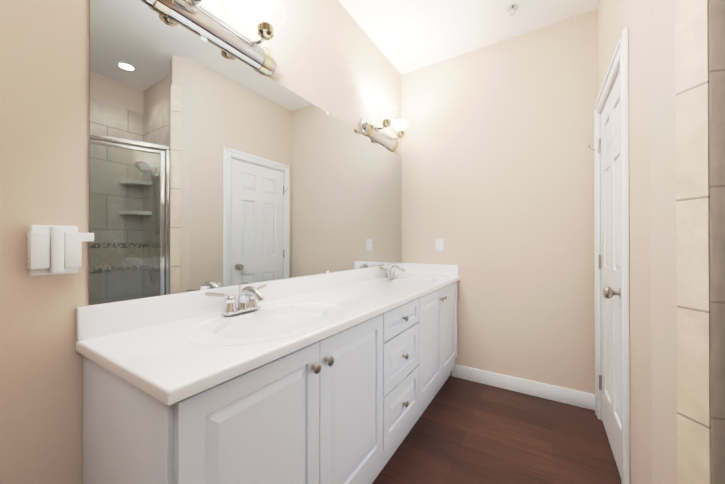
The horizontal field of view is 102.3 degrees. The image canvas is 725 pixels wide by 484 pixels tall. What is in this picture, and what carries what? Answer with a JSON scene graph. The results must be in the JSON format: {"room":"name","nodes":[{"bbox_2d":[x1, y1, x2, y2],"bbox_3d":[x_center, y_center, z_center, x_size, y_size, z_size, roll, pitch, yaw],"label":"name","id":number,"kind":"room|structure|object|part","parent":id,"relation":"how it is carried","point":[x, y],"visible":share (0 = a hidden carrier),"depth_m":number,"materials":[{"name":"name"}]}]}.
{"room":"bathroom","nodes":[
{"label":"bathroom","id":0,"kind":"room"},
{"bbox_2d":[0,0,400,483],"bbox_3d":[-0.802,-0.233,1.051,0.100,2.820,4.500,0,0,32],"label":"wall","id":1,"kind":"structure","parent":0,"point":[332,59],"depth_m":0.84,"materials":[{"name":"paint"}]},
{"bbox_2d":[27,225,93,275],"bbox_3d":[-0.851,0.022,0.829,0.050,0.136,0.131,0,0,32],"label":"light switch","id":2,"kind":"object","parent":1,"relation":"attached to","point":[51,249],"visible":0.98,"depth_m":0.80,"materials":[{"name":"white plastic"}]},
{"bbox_2d":[143,0,284,76],"bbox_3d":[-0.524,-0.930,1.193,0.223,0.198,0.620,0,0,32],"label":"sconce","id":3,"kind":"object","parent":1,"relation":"attached to","point":[198,17],"visible":1,"depth_m":1.24,"materials":[{"name":"silver metal"}]},
{"bbox_3d":[-0.616,-0.911,1.091,0.101,0.044,0.044,0,0,32],"label":"arm","id":4,"kind":"part","parent":3,"relation":"part of"},
{"bbox_3d":[-0.472,-0.910,1.320,0.101,0.044,0.044,0,0,32],"label":"arm","id":5,"kind":"part","parent":3,"relation":"part of"},
{"bbox_3d":[-0.429,-0.985,1.293,0.166,0.087,0.166,0,0,32],"label":"lamp shade","id":6,"kind":"part","parent":3,"relation":"part of","materials":[{"name":"white glass"}]},
{"bbox_2d":[76,263,402,341],"bbox_3d":[-0.228,0.249,1.851,0.020,0.102,2.328,0,0,32],"label":"backsplash","id":7,"kind":"structure","parent":1,"relation":"attached to","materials":[{"name":"stone"}]},
{"bbox_2d":[88,0,401,304],"bbox_3d":[-0.228,-0.317,1.869,0.005,1.025,2.298,0,0,32],"label":"mirror","id":8,"kind":"object","parent":1,"relation":"attached to","point":[211,165],"visible":1,"depth_m":1.21,"materials":[{"name":"silver mirror"}]},
{"bbox_2d":[360,106,410,151],"bbox_3d":[0.236,-0.925,2.410,0.223,0.198,0.620,0,0,32],"label":"sconce","id":9,"kind":"object","parent":1,"relation":"attached to","point":[373,131],"visible":0.98,"depth_m":2.33,"materials":[{"name":"silver metal"}]},
{"bbox_3d":[0.189,-0.981,2.281,0.166,0.087,0.166,0,0,32],"label":"lamp shade","id":10,"kind":"part","parent":9,"relation":"part of","materials":[{"name":"white glass"}]},
{"bbox_3d":[0.332,-0.980,2.510,0.166,0.087,0.166,0,0,32],"label":"lamp shade","id":11,"kind":"part","parent":9,"relation":"part of","materials":[{"name":"white glass"}]},
{"bbox_2d":[338,0,598,74],"bbox_3d":[0.343,-1.686,0.342,2.800,0.080,4.500,0,0,32],"label":"ceiling","id":12,"kind":"structure","parent":0,"point":[406,36],"depth_m":2.18,"materials":[{"name":"white paint"}]},
{"bbox_2d":[508,4,517,11],"bbox_3d":[1.053,-1.623,2.044,0.068,0.029,0.068,0,0,32],"label":"sprinkler","id":13,"kind":"object","parent":12,"relation":"attached to","point":[512,8],"visible":0.96,"depth_m":2.03,"materials":[{"name":"silver metal"}]},
{"bbox_2d":[372,375,620,483],"bbox_3d":[0.343,1.214,0.329,2.800,0.080,4.500,0,0,32],"label":"floor","id":14,"kind":"structure","parent":0,"point":[463,431],"depth_m":1.71,"materials":[{"name":"brown wood"}]},
{"bbox_2d":[76,275,459,483],"bbox_3d":[0.006,0.754,1.712,0.560,0.854,2.312,0,0,32],"label":"bathroom vanity","id":15,"kind":"object","parent":14,"relation":"on","point":[339,377],"depth_m":0.91,"materials":[{"name":"white wood"}]},
{"bbox_2d":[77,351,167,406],"bbox_3d":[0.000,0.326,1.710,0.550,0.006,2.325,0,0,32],"label":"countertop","id":16,"kind":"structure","parent":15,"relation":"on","point":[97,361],"depth_m":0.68,"materials":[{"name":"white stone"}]},
{"bbox_2d":[205,284,266,315],"bbox_3d":[-0.467,0.239,1.211,0.165,0.113,0.292,0,0,32],"label":"faucet","id":17,"kind":"object","parent":16,"relation":"on","point":[245,307],"depth_m":1.21,"materials":[{"name":"silver metal"}]},
{"bbox_2d":[379,265,405,278],"bbox_3d":[0.278,0.245,2.402,0.165,0.113,0.292,0,0,32],"label":"faucet","id":18,"kind":"object","parent":16,"relation":"on","point":[390,273],"depth_m":2.39,"materials":[{"name":"silver metal"}]},
{"bbox_3d":[-0.274,0.664,0.805,0.020,0.651,0.450,0,0,32],"label":"door","id":19,"kind":"part","parent":15,"relation":"part of","materials":[{"name":"white wood"}]},
{"bbox_3d":[-0.152,0.414,0.957,0.026,0.032,0.032,0,0,32],"label":"door knob","id":20,"kind":"part","parent":15,"relation":"part of","materials":[{"name":"silver metal"}]},
{"bbox_3d":[-0.115,0.414,1.016,0.026,0.032,0.032,0,0,32],"label":"door knob","id":21,"kind":"part","parent":15,"relation":"part of","materials":[{"name":"silver metal"}]},
{"bbox_3d":[-0.032,0.665,1.193,0.020,0.651,0.456,0,0,32],"label":"door","id":22,"kind":"part","parent":15,"relation":"part of","materials":[{"name":"white wood"}]},
{"bbox_3d":[0.214,0.411,1.586,0.020,0.138,0.454,0,0,32],"label":"drawer","id":23,"kind":"part","parent":15,"relation":"part of","materials":[{"name":"white wood"}]},
{"bbox_3d":[0.214,0.871,1.584,0.020,0.243,0.454,0,0,32],"label":"drawer","id":24,"kind":"part","parent":15,"relation":"part of","materials":[{"name":"white wood"}]},
{"bbox_3d":[0.214,0.615,1.585,0.020,0.250,0.454,0,0,32],"label":"drawer","id":25,"kind":"part","parent":15,"relation":"part of","materials":[{"name":"white wood"}]},
{"bbox_3d":[0.459,0.669,1.977,0.020,0.651,0.456,0,0,32],"label":"door","id":26,"kind":"part","parent":15,"relation":"part of","materials":[{"name":"white wood"}]},
{"bbox_3d":[0.701,0.670,2.365,0.020,0.651,0.452,0,0,32],"label":"door","id":27,"kind":"part","parent":15,"relation":"part of","materials":[{"name":"white wood"}]},
{"bbox_2d":[401,10,596,393],"bbox_3d":[1.552,-0.228,2.175,2.700,2.820,0.100,0,0,32],"label":"wall","id":28,"kind":"structure","parent":0,"point":[497,154],"depth_m":2.33,"materials":[{"name":"paint"}]},
{"bbox_2d":[436,239,442,250],"bbox_3d":[0.696,0.027,2.644,0.070,0.114,0.008,0,0,32],"label":"electrical outlet","id":29,"kind":"object","parent":28,"relation":"attached to","point":[439,244],"visible":1,"depth_m":2.64,"materials":[{"name":"white plastic"}]},
{"bbox_2d":[452,364,594,409],"bbox_3d":[1.220,1.128,2.309,1.010,0.110,0.014,0,0,32],"label":"baseboard","id":30,"kind":"structure","parent":28,"relation":"attached to","point":[560,394],"depth_m":2.26,"materials":[{"name":"white wood"}]},
{"bbox_2d":[597,0,649,483],"bbox_3d":[1.377,-0.231,1.518,0.100,2.820,1.200,0,0,32],"label":"wall","id":31,"kind":"structure","parent":0,"point":[636,18],"depth_m":1.17,"materials":[{"name":"paint"}]},
{"bbox_2d":[600,112,601,419],"bbox_3d":[1.625,0.159,1.914,0.098,2.044,0.015,0,0,32],"label":"door frame","id":32,"kind":"structure","parent":31,"relation":"attached to","point":[601,275],"depth_m":1.93,"materials":[{"name":"white wood"}]},
{"bbox_2d":[598,72,620,476],"bbox_3d":[1.415,0.163,1.648,0.050,2.018,0.712,0,0,32],"label":"door leaf","id":33,"kind":"structure","parent":31,"relation":"in","point":[611,264],"depth_m":1.64,"materials":[{"name":"white wood"}]},
{"bbox_3d":[1.582,0.131,1.946,0.016,0.092,0.031,0,0,32],"label":"door hinge","id":34,"kind":"part","parent":33,"relation":"part of","materials":[{"name":"silver metal"}]},
{"bbox_3d":[1.582,0.931,1.943,0.016,0.092,0.031,0,0,32],"label":"door hinge","id":35,"kind":"part","parent":33,"relation":"part of","materials":[{"name":"silver metal"}]},
{"bbox_2d":[603,286,620,298],"bbox_3d":[1.225,0.249,1.430,0.073,0.064,0.064,0,0,32],"label":"door knob","id":36,"kind":"object","parent":33,"relation":"attached to","point":[609,292],"visible":0.81,"depth_m":1.42,"materials":[{"name":"silver metal"}]},
{"bbox_2d":[596,28,629,483],"bbox_3d":[1.431,0.120,1.621,0.117,2.120,0.870,0,0,32],"label":"door frame","id":37,"kind":"structure","parent":31,"relation":"in","point":[610,80],"depth_m":1.29,"materials":[{"name":"white wood"}]},
{"bbox_2d":[594,110,596,414],"bbox_3d":[1.598,0.127,2.003,0.007,2.108,0.022,0,0,32],"label":"bead","id":38,"kind":"object","parent":37,"relation":"attached to","point":[595,254],"visible":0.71,"depth_m":2.00},
{"bbox_3d":[1.598,0.121,1.982,0.017,2.120,0.081,0,0,32],"label":"casing","id":39,"kind":"part","parent":37,"relation":"part of","materials":[{"name":"white wood"}]},
{"bbox_3d":[1.582,-0.639,1.950,0.016,0.092,0.031,0,0,32],"label":"door hinge","id":40,"kind":"part","parent":37,"relation":"part of","materials":[{"name":"silver metal"}]},
{"bbox_2d":[594,33,622,109],"bbox_3d":[1.379,-0.917,1.658,0.007,0.022,0.846,0,0,32],"label":"bead","id":41,"kind":"object","parent":37,"relation":"attached to","point":[610,66],"visible":0.9,"depth_m":1.56},
{"bbox_2d":[620,35,624,483],"bbox_3d":[1.161,0.124,1.304,0.007,2.108,0.022,0,0,32],"label":"bead","id":42,"kind":"object","parent":37,"relation":"attached to","point":[622,240],"visible":0.94,"depth_m":1.30},
{"bbox_3d":[1.180,0.118,1.313,0.017,2.120,0.081,0,0,32],"label":"casing","id":43,"kind":"part","parent":37,"relation":"part of","materials":[{"name":"white wood"}]},
{"bbox_2d":[648,0,676,483],"bbox_3d":[1.069,-0.233,0.924,0.208,2.820,0.133,0,0,32],"label":"wall","id":44,"kind":"structure","parent":0,"point":[662,254],"depth_m":0.98,"materials":[{"name":"paint"}]},
{"bbox_2d":[675,0,710,483],"bbox_3d":[1.018,-0.103,0.901,0.008,2.560,0.078,0,0,-8],"label":"wall tile","id":45,"kind":"structure","parent":44,"relation":"attached to","point":[693,253],"depth_m":0.90,"materials":[{"name":"beige tile"}]},
{"bbox_2d":[709,0,724,483],"bbox_3d":[1.084,-0.104,0.853,0.120,2.560,0.012,0,0,12],"label":"door frame","id":46,"kind":"structure","parent":44,"relation":"attached to","point":[717,147],"depth_m":0.86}
]}

